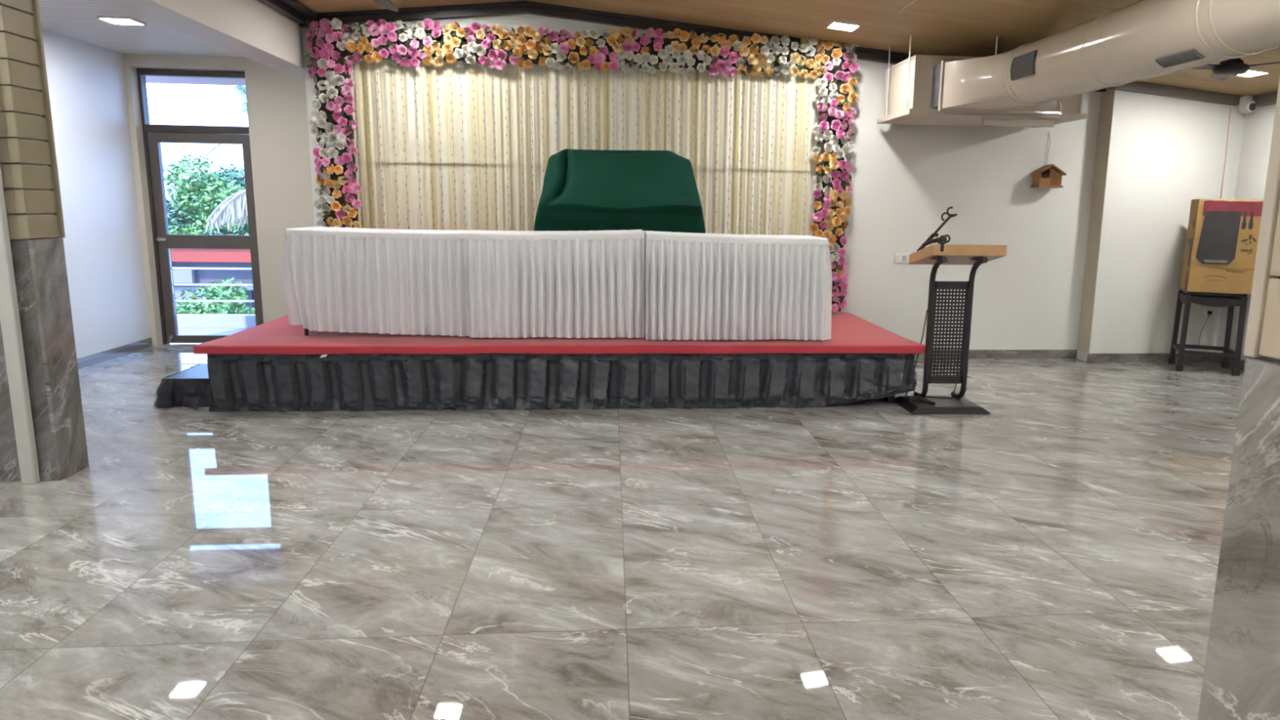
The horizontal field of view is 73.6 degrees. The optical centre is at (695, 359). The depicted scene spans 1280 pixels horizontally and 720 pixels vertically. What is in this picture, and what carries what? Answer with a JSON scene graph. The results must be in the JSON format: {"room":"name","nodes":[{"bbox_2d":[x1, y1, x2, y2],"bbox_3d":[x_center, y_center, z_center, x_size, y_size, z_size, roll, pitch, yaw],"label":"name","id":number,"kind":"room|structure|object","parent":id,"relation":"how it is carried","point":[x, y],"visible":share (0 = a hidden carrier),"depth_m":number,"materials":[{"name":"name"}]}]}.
{"room":"banquet hall","nodes":[
{"label":"banquet hall","id":0,"kind":"room"},
{"bbox_2d":[0,0,88,480],"bbox_3d":[-3.733,-0.859,4.056,1.177,2.930,0.251,0,10,-6],"label":"column","id":1,"kind":"structure","parent":0,"point":[28,156],"depth_m":4.14,"materials":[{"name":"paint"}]},
{"bbox_2d":[0,164,39,484],"bbox_3d":[-3.265,-0.834,3.961,0.066,2.930,0.042,0,10,-6],"label":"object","id":2,"kind":"object","parent":1,"relation":"attached to","point":[10,320],"visible":1,"depth_m":4.10,"materials":[{"name":"paint"}]},
{"bbox_2d":[41,28,150,359],"bbox_3d":[-4.558,-0.257,1.158,0.120,2.750,14.250,0,10,-6],"label":"wall","id":3,"kind":"structure","parent":0,"point":[86,84],"depth_m":7.27,"materials":[{"name":"paint"}]},
{"bbox_2d":[76,337,152,368],"bbox_3d":[-4.501,1.077,1.279,0.012,0.085,14.000,0,10,-6],"label":"baseboard","id":4,"kind":"structure","parent":3,"relation":"attached to","point":[100,357],"depth_m":7.50,"materials":[{"name":"stone"}]},
{"bbox_2d":[38,0,243,57],"bbox_3d":[-3.699,-1.537,0.882,1.540,0.065,14.000,0,10,-6],"label":"ceiling","id":5,"kind":"structure","parent":0,"point":[77,20],"depth_m":6.65,"materials":[{"name":"paint"}]},
{"bbox_2d":[96,15,146,26],"bbox_3d":[-4.170,-2.470,6.201,0.224,0.030,0.228,0,10,-6],"label":"recessed light","id":6,"kind":"object","parent":5,"relation":"in","point":[122,20],"visible":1,"depth_m":6.17,"materials":[{"name":"white"}]},
{"bbox_2d":[102,18,140,24],"bbox_3d":[-4.170,-2.469,6.202,0.200,0.020,0.200,0,10,-6],"label":"diffuser","id":7,"kind":"object","parent":6,"relation":"attached to","point":[114,21],"depth_m":6.20,"materials":[{"name":"white"}]},
{"bbox_2d":[145,75,245,85],"bbox_3d":[-5.111,-2.846,8.383,5.500,0.140,1.010,0,10,-6],"label":"soffit","id":8,"kind":"structure","parent":0,"point":[149,79],"depth_m":8.61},
{"bbox_2d":[102,0,305,80],"bbox_3d":[-2.797,-1.578,0.965,0.270,0.525,14.000,0,10,-6],"label":"beam","id":9,"kind":"structure","parent":0,"point":[251,29],"depth_m":5.97,"materials":[{"name":"paint"}]},
{"bbox_2d":[177,327,251,334],"bbox_3d":[-5.165,-0.195,8.978,5.500,0.130,1.240,0,10,-6],"label":"floor","id":10,"kind":"structure","parent":0,"point":[181,331],"depth_m":9.29,"materials":[{"name":"tile"}]},
{"bbox_2d":[176,314,256,327],"bbox_3d":[-5.225,-0.374,9.583,5.500,0.265,0.120,0,10,-6],"label":"kerb","id":11,"kind":"object","parent":10,"relation":"on","point":[183,320],"visible":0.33,"depth_m":9.50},
{"bbox_2d":[172,266,253,302],"bbox_3d":[-5.217,-0.920,9.484,5.500,0.875,0.050,0,10,-6],"label":"balcony railing","id":12,"kind":"object","parent":11,"relation":"on","point":[173,268],"visible":0.15,"depth_m":9.48,"materials":[{"name":"metal"}]},
{"bbox_2d":[122,53,314,346],"bbox_3d":[-4.280,-1.489,8.090,1.810,2.720,0.210,0,10,-6],"label":"wall","id":13,"kind":"structure","parent":0,"point":[277,100],"depth_m":7.94,"materials":[{"name":"beige paint"}]},
{"bbox_2d":[136,68,263,344],"bbox_3d":[-4.652,-1.415,8.100,1.064,2.559,0.105,0,10,-6],"label":"door","id":14,"kind":"structure","parent":13,"relation":"in","point":[153,135],"depth_m":8.06,"materials":[{"name":"metal"}]},
{"bbox_2d":[0,342,1244,719],"bbox_3d":[0.522,1.149,1.901,10.330,0.120,14.210,0,10,-6],"label":"floor","id":15,"kind":"structure","parent":0,"point":[1053,553],"depth_m":3.43,"materials":[{"name":"tile"}]},
{"bbox_2d":[154,364,208,408],"bbox_3d":[-3.514,0.175,6.057,0.414,0.189,0.625,0,10,-6],"label":"step","id":16,"kind":"structure","parent":15,"relation":"on","point":[188,387],"depth_m":5.80,"materials":[{"name":"black fabric"}]},
{"bbox_2d":[193,312,924,412],"bbox_3d":[-0.919,-0.044,6.781,5.038,0.446,1.966,0,10,-6],"label":"stage","id":17,"kind":"object","parent":15,"relation":"on","point":[272,366],"visible":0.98,"depth_m":5.90,"materials":[{"name":"fabric"}]},
{"bbox_2d":[304,328,308,335],"bbox_3d":[-2.253,-0.581,6.318,1.180,0.735,0.580,0,10,-6],"label":"folding table","id":18,"kind":"object","parent":17,"relation":"on","point":[306,331],"visible":0.09,"depth_m":6.09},
{"bbox_2d":[281,226,479,336],"bbox_3d":[-2.292,-0.588,6.280,1.314,0.748,0.696,0,10,-6],"label":"table cloth","id":19,"kind":"object","parent":18,"relation":"on","point":[350,280],"visible":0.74,"depth_m":5.99,"materials":[{"name":"fabric"}]},
{"bbox_2d":[305,17,858,312],"bbox_3d":[-0.906,-1.616,7.379,4.656,2.438,0.176,0,10,-6],"label":"arch","id":20,"kind":"object","parent":17,"relation":"on","point":[335,46],"visible":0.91,"depth_m":7.21,"materials":[{"name":"multicoloured plant"}]},
{"bbox_2d":[353,61,363,226],"bbox_3d":[-2.855,-1.534,7.251,0.014,2.050,0.009,0,10,-6],"label":"string","id":21,"kind":"object","parent":20,"relation":"hanging from","point":[353,61],"visible":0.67,"depth_m":7.19,"materials":[{"name":"fabric"}]},
{"bbox_2d":[365,62,375,228],"bbox_3d":[-2.759,-1.504,7.266,0.014,2.050,0.009,0,10,-6],"label":"string","id":22,"kind":"object","parent":20,"relation":"hanging from","point":[366,63],"visible":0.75,"depth_m":7.21,"materials":[{"name":"fabric"}]},
{"bbox_2d":[376,63,385,223],"bbox_3d":[-2.672,-1.475,7.280,0.014,2.050,0.009,0,10,-6],"label":"string","id":23,"kind":"object","parent":20,"relation":"hanging from","point":[376,64],"visible":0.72,"depth_m":7.22,"materials":[{"name":"fabric"}]},
{"bbox_2d":[390,63,399,229],"bbox_3d":[-2.555,-1.534,7.281,0.014,2.050,0.009,0,10,-6],"label":"string","id":24,"kind":"object","parent":20,"relation":"hanging from","point":[391,64],"visible":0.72,"depth_m":7.23,"materials":[{"name":"fabric"}]},
{"bbox_2d":[400,69,409,229],"bbox_3d":[-2.474,-1.505,7.295,0.014,2.050,0.009,0,10,-6],"label":"string","id":25,"kind":"object","parent":20,"relation":"hanging from","point":[402,69],"visible":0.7,"depth_m":7.24,"materials":[{"name":"fabric"}]},
{"bbox_2d":[414,67,422,230],"bbox_3d":[-2.364,-1.476,7.311,0.014,2.050,0.009,0,10,-6],"label":"string","id":26,"kind":"object","parent":20,"relation":"hanging from","point":[415,68],"visible":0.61,"depth_m":7.25,"materials":[{"name":"fabric"}]},
{"bbox_2d":[426,66,434,226],"bbox_3d":[-2.264,-1.535,7.310,0.014,2.050,0.009,0,10,-6],"label":"string","id":27,"kind":"object","parent":20,"relation":"hanging from","point":[427,66],"visible":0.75,"depth_m":7.26,"materials":[{"name":"fabric"}]},
{"bbox_2d":[436,67,444,230],"bbox_3d":[-2.183,-1.506,7.323,0.014,2.050,0.009,0,10,-6],"label":"string","id":28,"kind":"object","parent":20,"relation":"hanging from","point":[437,68],"visible":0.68,"depth_m":7.27,"materials":[{"name":"fabric"}]},
{"bbox_2d":[449,63,456,230],"bbox_3d":[-2.076,-1.476,7.340,0.014,2.050,0.009,0,10,-6],"label":"string","id":29,"kind":"object","parent":20,"relation":"hanging from","point":[450,64],"visible":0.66,"depth_m":7.29,"materials":[{"name":"fabric"}]},
{"bbox_2d":[459,63,466,226],"bbox_3d":[-1.995,-1.535,7.337,0.014,2.050,0.009,0,10,-6],"label":"string","id":30,"kind":"object","parent":20,"relation":"hanging from","point":[460,64],"visible":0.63,"depth_m":7.30,"materials":[{"name":"fabric"}]},
{"bbox_2d":[472,65,478,230],"bbox_3d":[-1.892,-1.506,7.352,0.014,2.050,0.009,0,10,-6],"label":"string","id":31,"kind":"object","parent":20,"relation":"hanging from","point":[473,65],"visible":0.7,"depth_m":7.30,"materials":[{"name":"fabric"}]},
{"bbox_2d":[482,65,488,230],"bbox_3d":[-1.811,-1.477,7.366,0.014,2.050,0.009,0,10,-6],"label":"string","id":32,"kind":"object","parent":20,"relation":"hanging from","point":[482,65],"visible":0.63,"depth_m":7.31,"materials":[{"name":"fabric"}]},
{"bbox_2d":[492,68,497,231],"bbox_3d":[-1.727,-1.536,7.364,0.014,2.050,0.009,0,10,-6],"label":"string","id":33,"kind":"object","parent":20,"relation":"hanging from","point":[493,68],"visible":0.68,"depth_m":7.32,"materials":[{"name":"fabric"}]},
{"bbox_2d":[504,70,510,231],"bbox_3d":[-1.624,-1.507,7.379,0.014,2.050,0.009,0,10,-6],"label":"string","id":34,"kind":"object","parent":20,"relation":"hanging from","point":[505,70],"visible":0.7,"depth_m":7.32,"materials":[{"name":"fabric"}]},
{"bbox_2d":[520,76,524,231],"bbox_3d":[-1.498,-1.477,7.397,0.014,2.050,0.009,0,10,-6],"label":"string","id":35,"kind":"object","parent":20,"relation":"hanging from","point":[521,77],"visible":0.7,"depth_m":7.35,"materials":[{"name":"fabric"}]},
{"bbox_2d":[530,67,534,226],"bbox_3d":[-1.412,-1.537,7.395,0.014,2.050,0.009,0,10,-6],"label":"string","id":36,"kind":"object","parent":20,"relation":"hanging from","point":[531,68],"visible":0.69,"depth_m":7.35,"materials":[{"name":"fabric"}]},
{"bbox_2d":[541,73,544,178],"bbox_3d":[-1.321,-1.507,7.409,0.014,2.050,0.009,0,10,-6],"label":"string","id":37,"kind":"object","parent":20,"relation":"hanging from","point":[542,73],"visible":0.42,"depth_m":7.33,"materials":[{"name":"fabric"}]},
{"bbox_2d":[570,65,573,149],"bbox_3d":[-1.072,-1.537,7.429,0.014,2.050,0.009,0,10,-6],"label":"string","id":38,"kind":"object","parent":20,"relation":"hanging from","point":[571,65],"visible":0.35,"depth_m":7.34,"materials":[{"name":"fabric"}]},
{"bbox_2d":[350,58,819,235],"bbox_3d":[-0.910,-1.524,7.503,4.120,2.217,0.037,0,10,-6],"label":"curtain","id":39,"kind":"object","parent":20,"relation":"hanging from","point":[566,98],"visible":0.45,"depth_m":7.41,"materials":[{"name":"fabric"}]},
{"bbox_2d":[612,72,613,150],"bbox_3d":[-0.722,-1.538,7.463,0.014,2.050,0.009,0,10,-6],"label":"string","id":40,"kind":"object","parent":20,"relation":"hanging from","point":[613,73],"visible":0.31,"depth_m":7.36,"materials":[{"name":"fabric"}]},
{"bbox_2d":[636,69,638,150],"bbox_3d":[-0.514,-1.479,7.495,0.014,2.050,0.009,0,10,-6],"label":"string","id":41,"kind":"object","parent":20,"relation":"hanging from","point":[637,69],"visible":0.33,"depth_m":7.37,"materials":[{"name":"fabric"}]},
{"bbox_2d":[693,68,695,173],"bbox_3d":[-0.025,-1.510,7.538,0.014,2.050,0.009,0,10,-6],"label":"string","id":42,"kind":"object","parent":20,"relation":"hanging from","point":[695,68],"visible":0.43,"depth_m":7.45,"materials":[{"name":"fabric"}]},
{"bbox_2d":[702,73,706,208],"bbox_3d":[0.062,-1.480,7.552,0.014,2.050,0.009,0,10,-6],"label":"string","id":43,"kind":"object","parent":20,"relation":"hanging from","point":[704,73],"visible":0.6,"depth_m":7.47,"materials":[{"name":"fabric"}]},
{"bbox_2d":[714,73,719,233],"bbox_3d":[0.176,-1.540,7.553,0.014,2.050,0.009,0,10,-6],"label":"string","id":44,"kind":"object","parent":20,"relation":"hanging from","point":[717,73],"visible":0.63,"depth_m":7.49,"materials":[{"name":"fabric"}]},
{"bbox_2d":[727,80,732,234],"bbox_3d":[0.291,-1.510,7.570,0.014,2.050,0.009,0,10,-6],"label":"string","id":45,"kind":"object","parent":20,"relation":"hanging from","point":[731,80],"visible":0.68,"depth_m":7.53,"materials":[{"name":"fabric"}]},
{"bbox_2d":[737,83,743,228],"bbox_3d":[0.390,-1.481,7.585,0.014,2.050,0.009,0,10,-6],"label":"string","id":46,"kind":"object","parent":20,"relation":"hanging from","point":[743,83],"visible":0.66,"depth_m":7.53,"materials":[{"name":"fabric"}]},
{"bbox_2d":[751,75,756,228],"bbox_3d":[0.502,-1.540,7.585,0.014,2.050,0.009,0,10,-6],"label":"string","id":47,"kind":"object","parent":20,"relation":"hanging from","point":[755,75],"visible":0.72,"depth_m":7.53,"materials":[{"name":"fabric"}]},
{"bbox_2d":[760,78,765,226],"bbox_3d":[0.583,-1.511,7.599,0.014,2.050,0.009,0,10,-6],"label":"string","id":48,"kind":"object","parent":20,"relation":"hanging from","point":[764,78],"visible":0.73,"depth_m":7.54,"materials":[{"name":"fabric"}]},
{"bbox_2d":[768,84,774,228],"bbox_3d":[0.663,-1.482,7.612,0.014,2.050,0.009,0,10,-6],"label":"string","id":49,"kind":"object","parent":20,"relation":"hanging from","point":[774,85],"visible":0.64,"depth_m":7.55,"materials":[{"name":"fabric"}]},
{"bbox_2d":[778,75,785,231],"bbox_3d":[0.754,-1.541,7.610,0.014,2.050,0.009,0,10,-6],"label":"string","id":50,"kind":"object","parent":20,"relation":"hanging from","point":[784,75],"visible":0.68,"depth_m":7.56,"materials":[{"name":"fabric"}]},
{"bbox_2d":[791,81,798,228],"bbox_3d":[0.872,-1.512,7.627,0.014,2.050,0.009,0,10,-6],"label":"string","id":51,"kind":"object","parent":20,"relation":"hanging from","point":[797,82],"visible":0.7,"depth_m":7.56,"materials":[{"name":"fabric"}]},
{"bbox_2d":[802,76,809,235],"bbox_3d":[0.975,-1.482,7.643,0.014,2.050,0.009,0,10,-6],"label":"string","id":52,"kind":"object","parent":20,"relation":"hanging from","point":[809,77],"visible":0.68,"depth_m":7.58,"materials":[{"name":"fabric"}]},
{"bbox_2d":[533,149,706,233],"bbox_3d":[-0.629,-1.041,7.106,1.604,1.402,0.511,0,10,-6],"label":"sofa","id":53,"kind":"object","parent":17,"relation":"on","point":[583,189],"visible":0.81,"depth_m":6.91,"materials":[{"name":"fabric"}]},
{"bbox_3d":[-1.016,-0.570,6.362,1.196,0.737,0.580,0,10,-6],"label":"folding table","id":54,"kind":"object","parent":17,"relation":"on","visible":0},
{"bbox_2d":[466,229,644,337],"bbox_3d":[-1.013,-0.581,6.327,1.245,0.758,0.696,0,10,-6],"label":"table cloth","id":55,"kind":"object","parent":54,"relation":"on","point":[524,284],"visible":1,"depth_m":6.04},
{"bbox_3d":[0.262,-0.554,6.401,1.258,0.733,0.580,0,10,-6],"label":"folding table","id":56,"kind":"object","parent":17,"relation":"on","visible":0},
{"bbox_2d":[644,231,831,340],"bbox_3d":[0.295,-0.563,6.369,1.367,0.757,0.700,0,10,-6],"label":"table cloth","id":57,"kind":"object","parent":56,"relation":"on","point":[702,286],"visible":0.91,"depth_m":6.07,"materials":[{"name":"fabric"}]},
{"bbox_2d":[894,244,1006,414],"bbox_3d":[1.790,-0.243,6.097,0.620,1.167,0.525,0,10,-6],"label":"lectern","id":58,"kind":"object","parent":15,"relation":"on","point":[975,255],"visible":1,"depth_m":6.04,"materials":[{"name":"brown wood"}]},
{"bbox_2d":[906,395,935,404],"bbox_3d":[1.609,0.282,6.106,0.220,0.045,0.088,7,12,31],"label":"plug","id":59,"kind":"object","parent":58,"relation":"on","point":[909,398],"visible":1,"depth_m":6.11,"materials":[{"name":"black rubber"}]},
{"bbox_2d":[902,309,958,399],"bbox_3d":[1.697,-0.043,6.173,0.408,0.659,0.098,0,10,-6],"label":"microphone cable","id":60,"kind":"object","parent":58,"relation":"hanging from","point":[926,309],"visible":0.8,"depth_m":6.19,"materials":[{"name":"black rubber"}]},
{"bbox_2d":[921,234,950,251],"bbox_3d":[1.654,-0.808,5.872,0.089,0.114,0.192,-5,12,-30],"label":"clip","id":61,"kind":"object","parent":58,"relation":"attached to","point":[942,240],"visible":1,"depth_m":5.81,"materials":[{"name":"black plastic"}]},
{"bbox_2d":[916,206,957,251],"bbox_3d":[1.703,-0.918,6.036,0.263,0.331,0.049,4,11,15],"label":"microphone stand","id":62,"kind":"object","parent":58,"relation":"attached to","point":[935,234],"visible":0.98,"depth_m":6.01,"materials":[{"name":"black metal"}]},
{"bbox_2d":[1168,287,1247,376],"bbox_3d":[4.638,-0.272,7.747,0.505,0.725,0.475,5,11,21],"label":"stool","id":63,"kind":"object","parent":15,"relation":"on","point":[1206,299],"visible":0.97,"depth_m":7.62,"materials":[{"name":"black"}]},
{"bbox_2d":[1179,197,1263,294],"bbox_3d":[4.662,-1.008,7.504,0.623,0.812,0.412,5,11,21],"label":"carton","id":64,"kind":"object","parent":63,"relation":"on","point":[1220,250],"visible":0.76,"depth_m":7.35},
{"bbox_2d":[1187,218,1195,266],"bbox_3d":[4.377,-1.043,7.562,0.005,0.410,0.240,5,11,21],"label":"print","id":65,"kind":"object","parent":64,"relation":"attached to","point":[1191,239],"depth_m":7.51},
{"bbox_2d":[1195,210,1241,265],"bbox_3d":[4.489,-1.050,7.344,0.300,0.455,0.001,5,11,21],"label":"print","id":66,"kind":"object","parent":64,"relation":"on","point":[1218,233],"depth_m":7.34},
{"bbox_2d":[1203,268,1254,280],"bbox_3d":[4.635,-0.734,7.347,0.470,0.117,0.001,5,11,21],"label":"print","id":67,"kind":"object","parent":64,"relation":"attached to","point":[1209,274],"depth_m":7.37},
{"bbox_2d":[1241,211,1253,229],"bbox_3d":[4.682,-1.183,7.243,0.082,0.150,0.001,5,11,21],"label":"print","id":68,"kind":"object","parent":64,"relation":"attached to","point":[1247,217],"depth_m":7.25},
{"bbox_2d":[1240,234,1256,253],"bbox_3d":[4.705,-0.986,7.275,0.111,0.169,0.001,5,11,21],"label":"print","id":69,"kind":"object","parent":64,"relation":"attached to","point":[1248,242],"depth_m":7.28},
{"bbox_2d":[302,13,1102,353],"bbox_3d":[0.208,-1.537,7.728,7.050,3.083,0.120,0,10,-6],"label":"wall","id":70,"kind":"structure","parent":0,"point":[904,178],"depth_m":7.93,"materials":[{"name":"paint"}]},
{"bbox_2d":[257,0,317,23],"bbox_3d":[-2.541,-1.619,0.554,0.160,0.075,13.160,0,10,-6],"label":"trim","id":71,"kind":"structure","parent":70,"relation":"attached to","point":[294,11],"depth_m":6.63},
{"bbox_2d":[298,0,1106,92],"bbox_3d":[0.238,-2.728,7.401,7.050,0.582,0.100,0,10,-6],"label":"ceiling beam","id":72,"kind":"structure","parent":70,"relation":"attached to","point":[519,7],"depth_m":7.19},
{"bbox_2d":[893,253,911,262],"bbox_3d":[1.937,-0.946,7.938,0.190,0.090,0.018,0,10,-6],"label":"switch plate","id":73,"kind":"object","parent":70,"relation":"attached to","point":[899,257],"visible":0.76,"depth_m":7.93,"materials":[{"name":"white plastic"}]},
{"bbox_2d":[914,349,1076,359],"bbox_3d":[2.574,-0.055,8.167,2.240,0.085,0.012,0,10,-6],"label":"baseboard","id":74,"kind":"structure","parent":70,"relation":"attached to","point":[973,353],"depth_m":8.21,"materials":[{"name":"stone"}]},
{"bbox_2d":[1030,132,1066,187],"bbox_3d":[3.234,-1.833,7.810,0.266,0.501,0.155,0,10,-6],"label":"birdhouse","id":75,"kind":"object","parent":70,"relation":"hanging from","point":[1048,175],"visible":1,"depth_m":7.79,"materials":[{"name":"brown wood"}]},
{"bbox_2d":[295,0,1279,96],"bbox_3d":[1.558,-1.571,1.075,8.420,0.688,13.360,0,10,-6],"label":"ceiling","id":76,"kind":"structure","parent":0,"point":[950,28],"depth_m":6.66,"materials":[{"name":"brown wood"}]},
{"bbox_2d":[372,0,399,12],"bbox_3d":[-1.926,-2.346,5.066,1.069,0.426,0.926,0,10,-6],"label":"ceiling fan","id":77,"kind":"object","parent":76,"relation":"hanging from","point":[385,4],"visible":1,"depth_m":5.38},
{"bbox_2d":[826,20,861,31],"bbox_3d":[1.163,-2.642,6.743,0.225,0.049,0.228,0,10,-6],"label":"ceiling light","id":78,"kind":"object","parent":76,"relation":"attached to","point":[834,24],"visible":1,"depth_m":6.72,"materials":[{"name":"white plastic"}]},
{"bbox_2d":[828,22,857,31],"bbox_3d":[1.163,-2.642,6.743,0.200,0.020,0.200,5,10,-7],"label":"diffuser","id":79,"kind":"object","parent":78,"relation":"attached to","point":[838,26],"depth_m":6.74,"materials":[{"name":"white"}]},
{"bbox_2d":[896,0,917,13],"bbox_3d":[1.617,-2.217,4.532,0.015,0.017,3.350,0,10,-6],"label":"trim","id":80,"kind":"structure","parent":76,"relation":"attached to","point":[913,1],"depth_m":5.97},
{"bbox_2d":[876,35,1087,128],"bbox_3d":[2.454,-2.301,7.169,1.586,0.676,0.980,0,10,-6],"label":"enclosure","id":81,"kind":"object","parent":76,"relation":"hanging from","point":[912,85],"visible":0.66,"depth_m":6.97,"materials":[{"name":"white metal"}]},
{"bbox_2d":[876,108,1087,128],"bbox_3d":[2.395,-2.056,7.273,1.489,0.045,0.852,0,10,-6],"label":"tray","id":82,"kind":"object","parent":81,"relation":"on","point":[903,116],"depth_m":7.02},
{"bbox_2d":[937,0,1279,114],"bbox_3d":[2.957,-1.195,1.058,0.996,0.557,11.520,0,10,-6],"label":"air duct","id":83,"kind":"object","parent":76,"relation":"hanging from","point":[1143,39],"visible":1,"depth_m":4.94,"materials":[{"name":"beige metal"}]},
{"bbox_2d":[1010,49,1037,80],"bbox_3d":[2.258,-2.030,5.892,0.028,0.155,0.332,0,10,-6],"label":"grille","id":84,"kind":"object","parent":83,"relation":"attached to","point":[1024,65],"depth_m":5.87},
{"bbox_2d":[1155,48,1204,68],"bbox_3d":[2.503,-1.561,4.429,0.066,0.047,0.312,0,10,-6],"label":"grille","id":85,"kind":"object","parent":83,"relation":"attached to","point":[1173,57],"depth_m":4.42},
{"bbox_2d":[1188,57,1279,80],"bbox_3d":[3.809,-2.173,6.276,0.944,0.150,1.069,0,10,-6],"label":"ceiling fan","id":86,"kind":"object","parent":76,"relation":"hanging from","point":[1232,67],"visible":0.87,"depth_m":6.22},
{"bbox_2d":[1235,95,1257,114],"bbox_3d":[4.959,-2.292,7.683,0.130,0.155,0.197,0,10,-6],"label":"security camera","id":87,"kind":"object","parent":76,"relation":"attached to","point":[1246,105],"visible":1,"depth_m":7.63,"materials":[{"name":"white plastic"}]},
{"bbox_2d":[1236,68,1270,77],"bbox_3d":[4.375,-2.287,6.782,0.225,0.049,0.228,0,10,-6],"label":"ceiling light","id":88,"kind":"object","parent":76,"relation":"attached to","point":[1251,73],"visible":0.52,"depth_m":6.74,"materials":[{"name":"white"}]},
{"bbox_2d":[1239,71,1263,76],"bbox_3d":[4.375,-2.287,6.782,0.200,0.020,0.200,5,10,-7],"label":"diffuser","id":89,"kind":"object","parent":88,"relation":"attached to","point":[1250,73],"depth_m":6.78,"materials":[{"name":"white"}]},
{"bbox_2d":[1076,88,1115,353],"bbox_3d":[3.725,-1.292,7.955,0.006,2.461,0.210,0,10,-6],"label":"wall","id":90,"kind":"structure","parent":0,"point":[1107,104],"depth_m":7.94,"materials":[{"name":"paint"}]},
{"bbox_2d":[1076,89,1244,361],"bbox_3d":[4.354,-1.282,8.081,1.270,2.586,0.330,0,10,-6],"label":"wall","id":91,"kind":"structure","parent":0,"point":[1166,153],"depth_m":7.88,"materials":[{"name":"paint"}]},
{"bbox_2d":[1086,353,1214,362],"bbox_3d":[4.342,-0.021,8.135,1.288,0.085,0.012,0,10,-6],"label":"baseboard","id":92,"kind":"structure","parent":91,"relation":"attached to","point":[1091,357],"depth_m":8.12,"materials":[{"name":"stone"}]},
{"bbox_2d":[1108,80,1243,106],"bbox_3d":[4.356,-2.401,7.678,1.340,0.213,0.060,0,10,-6],"label":"trim","id":93,"kind":"structure","parent":91,"relation":"attached to","point":[1148,88],"depth_m":7.65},
{"bbox_2d":[1198,309,1212,345],"bbox_3d":[4.845,-0.302,8.120,0.099,0.360,0.040,0,10,-6],"label":"wall socket","id":94,"kind":"object","parent":91,"relation":"attached to","point":[1208,313],"visible":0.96,"depth_m":8.10,"materials":[{"name":"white plastic"}]},
{"bbox_2d":[1220,107,1231,199],"bbox_3d":[4.861,-1.407,7.931,0.028,1.800,0.009,0,10,-6],"label":"wire","id":95,"kind":"object","parent":91,"relation":"attached to","point":[1230,108],"visible":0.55,"depth_m":7.84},
{"bbox_2d":[1197,77,1279,719],"bbox_3d":[1.099,-0.163,0.885,0.476,2.840,0.777,0,10,-6],"label":"column","id":96,"kind":"structure","parent":0,"point":[1241,681],"depth_m":1.26,"materials":[{"name":"paint"}]},
{"bbox_2d":[1215,104,1275,360],"bbox_3d":[5.679,-0.133,1.799,0.120,2.600,13.460,0,10,-6],"label":"wall","id":97,"kind":"structure","parent":0,"point":[1258,126],"depth_m":7.74,"materials":[{"name":"paint"}]},
{"bbox_2d":[1213,356,1244,369],"bbox_3d":[5.615,1.142,1.810,0.012,0.085,13.038,0,10,-6],"label":"baseboard","id":98,"kind":"structure","parent":97,"relation":"attached to","point":[1216,359],"depth_m":7.97,"materials":[{"name":"stone"}]},
{"bbox_2d":[1252,91,1277,106],"bbox_3d":[5.630,-1.170,1.365,0.060,0.095,12.990,0,10,-6],"label":"trim","id":99,"kind":"structure","parent":97,"relation":"attached to","point":[1268,99],"depth_m":7.49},
{"label":"outside","id":100,"kind":"structure","parent":0,"visible":0},
{"bbox_3d":[-17.454,-1.819,33.980,52.000,0.150,49.400,0,10,-6],"label":"road","id":101,"kind":"object","parent":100,"visible":0},
{"bbox_2d":[162,154,248,235],"bbox_3d":[-13.975,-3.190,25.373,4.501,5.740,3.350,0,10,-6],"label":"leafy tree","id":102,"kind":"object","parent":101,"relation":"on","point":[205,192],"visible":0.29,"depth_m":24.75,"materials":[{"name":"green plant"}]},
{"bbox_2d":[165,167,245,233],"bbox_3d":[-16.311,-3.428,27.419,4.214,5.409,3.242,0,10,-6],"label":"leafy tree","id":103,"kind":"object","parent":101,"relation":"on","point":[178,216],"visible":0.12,"depth_m":27.09,"materials":[{"name":"green plant"}]},
{"bbox_2d":[165,163,245,221],"bbox_3d":[-15.366,-3.895,29.124,4.960,5.751,2.938,-1,10,-9],"label":"leafy tree","id":104,"kind":"object","parent":101,"relation":"on","point":[168,189],"visible":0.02,"depth_m":28.45,"materials":[{"name":"green plant"}]},
{"bbox_2d":[170,248,254,314],"bbox_3d":[-11.159,-1.255,21.229,14.600,3.470,4.200,0,10,-6],"label":"building","id":105,"kind":"structure","parent":101,"relation":"on","point":[180,257],"depth_m":19.37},
{"bbox_2d":[175,281,249,314],"bbox_3d":[-8.512,0.179,14.699,1.654,3.053,0.935,0,10,-6],"label":"shrub","id":106,"kind":"object","parent":101,"relation":"on","point":[198,308],"visible":0.4,"depth_m":14.36,"materials":[{"name":"green plant"}]},
{"bbox_2d":[197,217,248,235],"bbox_3d":[-12.674,-2.058,24.307,4.035,3.934,3.530,5,11,19],"label":"leafy tree","id":107,"kind":"object","parent":101,"relation":"on","point":[241,228],"visible":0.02,"depth_m":24.06,"materials":[{"name":"green plant"}]},
{"bbox_2d":[200,85,247,159],"bbox_3d":[-15.529,-5.748,31.924,5.165,8.398,5.286,0,10,-6],"label":"palm tree","id":108,"kind":"object","parent":101,"relation":"on","point":[240,88],"visible":0.06,"depth_m":30.47,"materials":[{"name":"green plant"}]},
{"bbox_2d":[205,189,248,233],"bbox_3d":[-7.734,-0.675,15.090,1.374,4.620,1.174,-6,12,-32],"label":"fronds","id":109,"kind":"object","parent":101,"relation":"on","point":[234,206],"visible":0.31,"depth_m":14.51,"materials":[{"name":"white plant"}]},
{"bbox_2d":[208,277,255,314],"bbox_3d":[-8.231,-0.021,15.926,1.465,3.020,0.753,0,10,-6],"label":"shrub","id":110,"kind":"object","parent":101,"relation":"on","point":[226,281],"visible":0.07,"depth_m":15.65,"materials":[{"name":"green plant"}]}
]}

